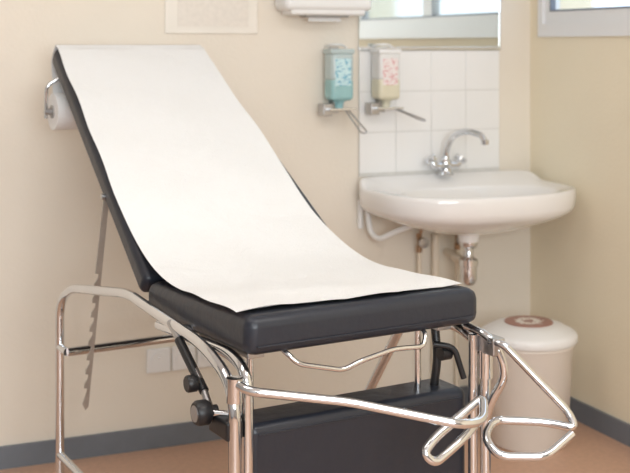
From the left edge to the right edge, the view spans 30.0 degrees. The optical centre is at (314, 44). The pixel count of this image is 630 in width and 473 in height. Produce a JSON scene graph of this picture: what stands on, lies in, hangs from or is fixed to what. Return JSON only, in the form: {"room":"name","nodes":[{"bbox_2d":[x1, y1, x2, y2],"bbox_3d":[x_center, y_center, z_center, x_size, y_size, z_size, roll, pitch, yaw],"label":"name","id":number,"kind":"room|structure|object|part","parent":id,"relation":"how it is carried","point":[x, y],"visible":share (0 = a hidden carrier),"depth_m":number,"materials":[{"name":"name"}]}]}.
{"room":"examination room","nodes":[
{"label":"examination room","id":0,"kind":"room"},
{"bbox_2d":[0,0,529,445],"bbox_3d":[-1.126,0.066,3.821,4.500,2.600,0.150,0,0,-23],"label":"wall","id":1,"kind":"structure","parent":0,"point":[51,203],"depth_m":3.97,"materials":[{"name":"beige paint"}]},
{"bbox_2d":[147,347,169,373],"bbox_3d":[-0.529,1.070,3.980,0.082,0.082,0.021,0,0,-23],"label":"power outlet","id":2,"kind":"object","parent":1,"relation":"attached to","point":[158,359],"visible":1,"depth_m":3.98,"materials":[{"name":"white plastic"}]},
{"bbox_2d":[151,353,166,368],"bbox_3d":[-0.528,1.070,3.978,0.054,0.054,0.006,0,0,-23],"label":"socket","id":3,"kind":"object","parent":2,"relation":"attached to","point":[158,360],"depth_m":3.97,"materials":[{"name":"white plastic"}]},
{"bbox_2d":[172,345,194,370],"bbox_3d":[-0.448,1.070,4.014,0.082,0.082,0.021,0,0,-23],"label":"power outlet","id":4,"kind":"object","parent":1,"relation":"attached to","point":[178,363],"visible":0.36,"depth_m":4.00,"materials":[{"name":"white plastic"}]},
{"bbox_2d":[176,352,185,365],"bbox_3d":[-0.447,1.070,4.012,0.054,0.054,0.006,0,0,-23],"label":"socket","id":5,"kind":"object","parent":4,"relation":"attached to","point":[179,360],"depth_m":4.00,"materials":[{"name":"white plastic"}]},
{"bbox_2d":[197,349,219,367],"bbox_3d":[-0.366,1.070,4.049,0.082,0.082,0.021,0,0,-23],"label":"power outlet","id":6,"kind":"object","parent":1,"relation":"attached to","point":[202,362],"visible":0.17,"depth_m":4.04,"materials":[{"name":"white plastic"}]},
{"bbox_2d":[201,354,209,362],"bbox_3d":[-0.365,1.070,4.047,0.054,0.054,0.006,0,0,-23],"label":"socket","id":7,"kind":"object","parent":6,"relation":"attached to","point":[203,360],"depth_m":4.04,"materials":[{"name":"white plastic"}]},
{"bbox_2d":[165,0,257,33],"bbox_3d":[-0.356,-0.267,4.059,0.335,0.455,0.008,0,0,-23],"label":"framed notice","id":8,"kind":"object","parent":1,"relation":"attached to","point":[181,16],"visible":1,"depth_m":4.06,"materials":[{"name":"paper"}]},
{"bbox_2d":[0,384,479,469],"bbox_3d":[-1.100,1.330,3.744,4.188,0.072,0.012,0,0,-23],"label":"baseboard","id":9,"kind":"structure","parent":1,"relation":"attached to","point":[131,440],"depth_m":3.91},
{"bbox_2d":[275,0,371,21],"bbox_3d":[0.030,-0.297,4.160,0.335,0.433,0.124,0,0,-23],"label":"paper towel dispenser","id":10,"kind":"object","parent":1,"relation":"attached to","point":[315,10],"visible":1,"depth_m":4.11,"materials":[{"name":"white plastic"}]},
{"bbox_2d":[282,9,364,15],"bbox_3d":[0.030,-0.119,4.160,0.285,0.030,0.105,0,0,-23],"label":"tray","id":11,"kind":"object","parent":10,"relation":"on","point":[286,12],"depth_m":4.11,"materials":[{"name":"white plastic"}]},
{"bbox_2d":[308,17,340,21],"bbox_3d":[0.034,-0.093,4.150,0.125,0.025,0.006,0,0,-23],"label":"towel","id":12,"kind":"object","parent":10,"relation":"on","point":[332,19],"depth_m":4.15,"materials":[{"name":"white paper"}]},
{"bbox_2d":[318,43,366,133],"bbox_3d":[0.099,0.151,4.131,0.118,0.313,0.209,0,0,-23],"label":"soap dispenser","id":13,"kind":"object","parent":1,"relation":"attached to","point":[338,62],"visible":1,"depth_m":4.15,"materials":[{"name":"teal plastic"}]},
{"bbox_3d":[0.067,0.126,4.229,0.040,0.240,0.002,0,0,-23],"label":"wall plate","id":14,"kind":"part","parent":13,"relation":"part of","materials":[{"name":"silver metal"}]},
{"bbox_2d":[325,54,352,79],"bbox_3d":[0.085,0.079,4.186,0.088,0.105,0.076,0,0,-23],"label":"label","id":15,"kind":"object","parent":13,"relation":"on","point":[337,66],"depth_m":4.15,"materials":[{"name":"white paper"}]},
{"bbox_2d":[325,80,352,100],"bbox_3d":[0.085,0.157,4.186,0.088,0.082,0.076,0,0,-23],"label":"bottle","id":16,"kind":"object","parent":13,"relation":"on","point":[335,90],"depth_m":4.15,"materials":[{"name":"teal plastic"}]},
{"bbox_3d":[0.143,0.265,4.116,0.031,0.084,0.147,0,0,-23],"label":"elbow lever","id":17,"kind":"part","parent":13,"relation":"part of","materials":[{"name":"silver metal"}]},
{"bbox_2d":[358,50,498,176],"bbox_3d":[0.433,0.251,4.391,0.593,0.460,0.010,0,0,-23],"label":"tile backsplash","id":18,"kind":"structure","parent":1,"relation":"attached to","point":[453,91],"depth_m":4.39,"materials":[{"name":"tile"}]},
{"bbox_2d":[365,43,425,121],"bbox_3d":[0.283,0.133,4.212,0.129,0.277,0.224,0,0,-36],"label":"soap dispenser","id":19,"kind":"object","parent":18,"relation":"attached to","point":[385,62],"visible":1,"depth_m":4.22,"materials":[{"name":"beige plastic"}]},
{"bbox_3d":[0.238,0.126,4.302,0.040,0.240,0.002,0,0,-23],"label":"wall plate","id":20,"kind":"part","parent":19,"relation":"part of","materials":[{"name":"silver metal"}]},
{"bbox_2d":[372,54,399,78],"bbox_3d":[0.256,0.079,4.258,0.088,0.105,0.076,0,0,-23],"label":"label","id":21,"kind":"object","parent":19,"relation":"on","point":[384,66],"depth_m":4.22,"materials":[{"name":"white paper"}]},
{"bbox_2d":[372,79,399,99],"bbox_3d":[0.256,0.157,4.258,0.088,0.082,0.076,0,0,-23],"label":"bottle","id":22,"kind":"object","parent":19,"relation":"on","point":[382,89],"depth_m":4.23,"materials":[{"name":"beige plastic"}]},
{"bbox_3d":[0.336,0.247,4.202,0.150,0.048,0.031,0,0,42],"label":"elbow lever","id":23,"kind":"part","parent":19,"relation":"part of","materials":[{"name":"silver metal"}]},
{"bbox_2d":[357,0,500,50],"bbox_3d":[0.434,-0.332,4.390,0.601,0.704,0.014,0,0,-23],"label":"mirror","id":24,"kind":"object","parent":1,"relation":"attached to","point":[402,24],"visible":1,"depth_m":4.39,"materials":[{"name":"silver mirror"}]},
{"bbox_3d":[0.434,0.013,4.390,0.601,0.014,0.014,0,0,-23],"label":"rail","id":25,"kind":"part","parent":24,"relation":"part of","materials":[{"name":"silver metal"}]},
{"bbox_3d":[0.708,-0.339,4.507,0.005,0.690,0.011,0,0,-23],"label":"rail","id":26,"kind":"part","parent":24,"relation":"part of","materials":[{"name":"silver metal"}]},
{"bbox_2d":[358,170,575,386],"bbox_3d":[0.571,0.923,4.183,0.760,0.885,0.500,0,0,-23],"label":"washbasin","id":27,"kind":"object","parent":1,"relation":"attached to","point":[467,206],"visible":0.99,"depth_m":4.15,"materials":[{"name":"white ceramic"}]},
{"bbox_3d":[0.165,0.616,4.272,0.020,0.100,0.020,0,0,-23],"label":"bracket plate","id":28,"kind":"part","parent":27,"relation":"part of","materials":[{"name":"white ceramic"}]},
{"bbox_2d":[424,128,488,175],"bbox_3d":[0.517,0.392,4.271,0.177,0.179,0.230,0,0,-23],"label":"faucet","id":29,"kind":"object","parent":27,"relation":"on","point":[445,165],"visible":1,"depth_m":4.33,"materials":[{"name":"silver metal"}]},
{"bbox_3d":[0.425,0.423,4.324,0.014,0.043,0.052,0,0,42],"label":"handle arm","id":30,"kind":"part","parent":29,"relation":"part of","materials":[{"name":"silver metal"}]},
{"bbox_3d":[0.436,0.437,4.329,0.036,0.037,0.028,0,0,-23],"label":"stem","id":31,"kind":"part","parent":29,"relation":"part of","materials":[{"name":"silver metal"}]},
{"bbox_3d":[0.546,0.363,4.277,0.028,0.120,0.214,0,0,-39],"label":"spout","id":32,"kind":"part","parent":29,"relation":"part of","materials":[{"name":"silver metal"}]},
{"bbox_3d":[0.571,0.579,4.181,0.760,0.195,0.497,0,0,-23],"label":"bowl","id":33,"kind":"part","parent":27,"relation":"part of","materials":[{"name":"white ceramic"}]},
{"bbox_2d":[0,407,629,472],"bbox_3d":[-0.008,1.416,1.172,4.500,0.100,5.900,0,0,-23],"label":"floor","id":34,"kind":"structure","parent":0,"point":[590,451],"depth_m":3.85,"materials":[{"name":"orange laminate"}]},
{"bbox_2d":[53,50,577,472],"bbox_3d":[-0.151,0.693,3.051,0.799,1.361,1.653,0,0,-30],"label":"examination table","id":35,"kind":"object","parent":34,"relation":"on","point":[418,426],"visible":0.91,"depth_m":2.58,"materials":[{"name":"black leather"}]},
{"bbox_3d":[-0.448,1.186,2.878,0.022,0.042,1.140,0,0,-30],"label":"rail","id":36,"kind":"part","parent":35,"relation":"part of","materials":[{"name":"silver metal"}]},
{"bbox_3d":[-0.448,0.985,2.878,0.025,0.762,1.164,0,0,-30],"label":"frame","id":37,"kind":"part","parent":35,"relation":"part of","materials":[{"name":"silver metal"}]},
{"bbox_2d":[53,50,325,291],"bbox_3d":[-0.370,0.315,3.401,0.598,0.605,0.828,0,0,-30],"label":"backrest cushion","id":38,"kind":"object","parent":35,"relation":"on","point":[145,274],"depth_m":3.18,"materials":[{"name":"black leather"}]},
{"bbox_3d":[-0.261,0.718,2.491,0.027,0.038,0.036,0,0,-30],"label":"knob","id":39,"kind":"part","parent":35,"relation":"part of","materials":[{"name":"black plastic"}]},
{"bbox_3d":[-0.255,1.006,2.621,0.032,0.721,0.501,0,0,-30],"label":"frame","id":40,"kind":"part","parent":35,"relation":"part of","materials":[{"name":"silver metal"}]},
{"bbox_2d":[226,375,242,404],"bbox_3d":[-0.163,0.701,2.385,0.034,0.050,0.034,0,0,-30],"label":"socket","id":41,"kind":"object","parent":35,"relation":"attached to","point":[234,384],"depth_m":2.37,"materials":[{"name":"silver metal"}]},
{"bbox_3d":[-0.139,0.731,2.503,0.016,0.150,0.016,0,0,-30],"label":"hinge arm","id":42,"kind":"part","parent":35,"relation":"part of","materials":[{"name":"silver metal"}]},
{"bbox_2d":[44,45,461,311],"bbox_3d":[-0.251,0.283,3.167,0.595,0.567,1.379,0,0,-30],"label":"paper roll","id":43,"kind":"object","parent":35,"relation":"on","point":[203,194],"visible":1,"depth_m":3.24,"materials":[{"name":"white paper"}]},
{"bbox_3d":[-0.147,1.008,3.012,0.654,0.717,1.095,0,0,-30],"label":"frame","id":44,"kind":"part","parent":35,"relation":"part of","materials":[{"name":"silver metal"}]},
{"bbox_2d":[149,281,475,354],"bbox_3d":[-0.017,0.609,2.792,0.600,0.100,0.560,0,0,-30],"label":"seat cushion","id":45,"kind":"object","parent":35,"relation":"on","point":[283,328],"depth_m":2.56,"materials":[{"name":"black leather"}]},
{"bbox_2d":[228,379,464,472],"bbox_3d":[0.080,1.000,2.629,0.565,0.413,0.120,0,0,-30],"label":"cushion","id":46,"kind":"object","parent":35,"relation":"on","point":[295,437],"depth_m":2.58,"materials":[{"name":"black leather"}]},
{"bbox_3d":[0.090,0.662,2.546,0.362,0.063,0.076,0,0,-30],"label":"under seat rail","id":47,"kind":"part","parent":35,"relation":"part of","materials":[{"name":"silver metal"}]},
{"bbox_3d":[0.238,0.731,2.720,0.016,0.150,0.016,0,0,-30],"label":"hinge rod","id":48,"kind":"part","parent":35,"relation":"part of","materials":[{"name":"silver metal"}]},
{"bbox_3d":[0.280,0.728,2.746,0.027,0.159,0.037,0,0,-16],"label":"hinge arm","id":49,"kind":"part","parent":35,"relation":"part of","materials":[{"name":"black metal"}]},
{"bbox_3d":[0.299,0.711,2.709,0.026,0.032,0.032,0,0,-30],"label":"hinge knob","id":50,"kind":"part","parent":35,"relation":"part of","materials":[{"name":"black plastic"}]},
{"bbox_3d":[0.309,0.724,2.697,0.079,0.089,0.015,0,0,-5],"label":"hinge lever","id":51,"kind":"part","parent":35,"relation":"part of","materials":[{"name":"black plastic"}]},
{"bbox_3d":[0.363,0.936,2.703,0.022,0.540,0.022,0,0,-30],"label":"leg","id":52,"kind":"part","parent":35,"relation":"part of","materials":[{"name":"silver metal"}]},
{"bbox_2d":[478,351,492,378],"bbox_3d":[0.393,0.731,2.706,0.034,0.070,0.034,0,0,-30],"label":"socket","id":53,"kind":"object","parent":35,"relation":"attached to","point":[485,361],"depth_m":2.69,"materials":[{"name":"silver metal"}]},
{"bbox_3d":[0.392,0.755,2.696,0.109,0.228,0.036,0,0,43],"label":"stirrup arm","id":54,"kind":"part","parent":35,"relation":"part of","materials":[{"name":"silver metal"}]},
{"bbox_2d":[482,315,577,452],"bbox_3d":[0.734,1.158,4.055,0.332,0.416,0.346,0,0,-23],"label":"trash bin","id":55,"kind":"object","parent":34,"relation":"on","point":[547,345],"visible":0.85,"depth_m":3.92,"materials":[{"name":"beige plastic"}]},
{"bbox_3d":[0.737,0.985,4.049,0.332,0.063,0.332,0,0,-23],"label":"lid","id":56,"kind":"part","parent":55,"relation":"part of","materials":[{"name":"white plastic"}]},
{"bbox_2d":[530,0,629,423],"bbox_3d":[2.042,0.066,2.038,0.250,2.600,5.600,0,0,-23],"label":"wall","id":57,"kind":"structure","parent":0,"point":[580,85],"depth_m":4.23,"materials":[{"name":"yellow paint"}]},
{"bbox_2d":[538,0,629,36],"bbox_3d":[1.194,-0.482,3.786,0.072,0.903,1.580,0,0,-23],"label":"frame","id":58,"kind":"object","parent":57,"relation":"attached to","point":[620,28],"visible":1,"depth_m":4.26,"materials":[{"name":"white plastic"}]},
{"bbox_2d":[545,0,629,23],"bbox_3d":[1.191,-0.482,3.790,0.045,0.803,1.510,0,0,-23],"label":"window","id":59,"kind":"structure","parent":57,"relation":"in","point":[623,14],"depth_m":4.23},
{"bbox_2d":[550,0,629,11],"bbox_3d":[1.179,-0.482,3.782,0.022,0.713,1.445,0,0,-23],"label":"gasket","id":60,"kind":"object","parent":59,"relation":"attached to","point":[552,2],"visible":1,"depth_m":4.29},
{"bbox_2d":[556,0,629,9],"bbox_3d":[1.192,-0.482,3.791,0.004,0.803,1.510,0,0,-23],"label":"glass","id":61,"kind":"object","parent":59,"relation":"in","point":[560,4],"visible":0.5,"depth_m":4.26,"materials":[{"name":"white"}]},
{"bbox_2d":[570,396,629,446],"bbox_3d":[1.921,1.330,1.987,0.012,0.072,5.600,0,0,-23],"label":"baseboard","id":62,"kind":"structure","parent":57,"relation":"attached to","point":[598,420],"depth_m":4.13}
]}

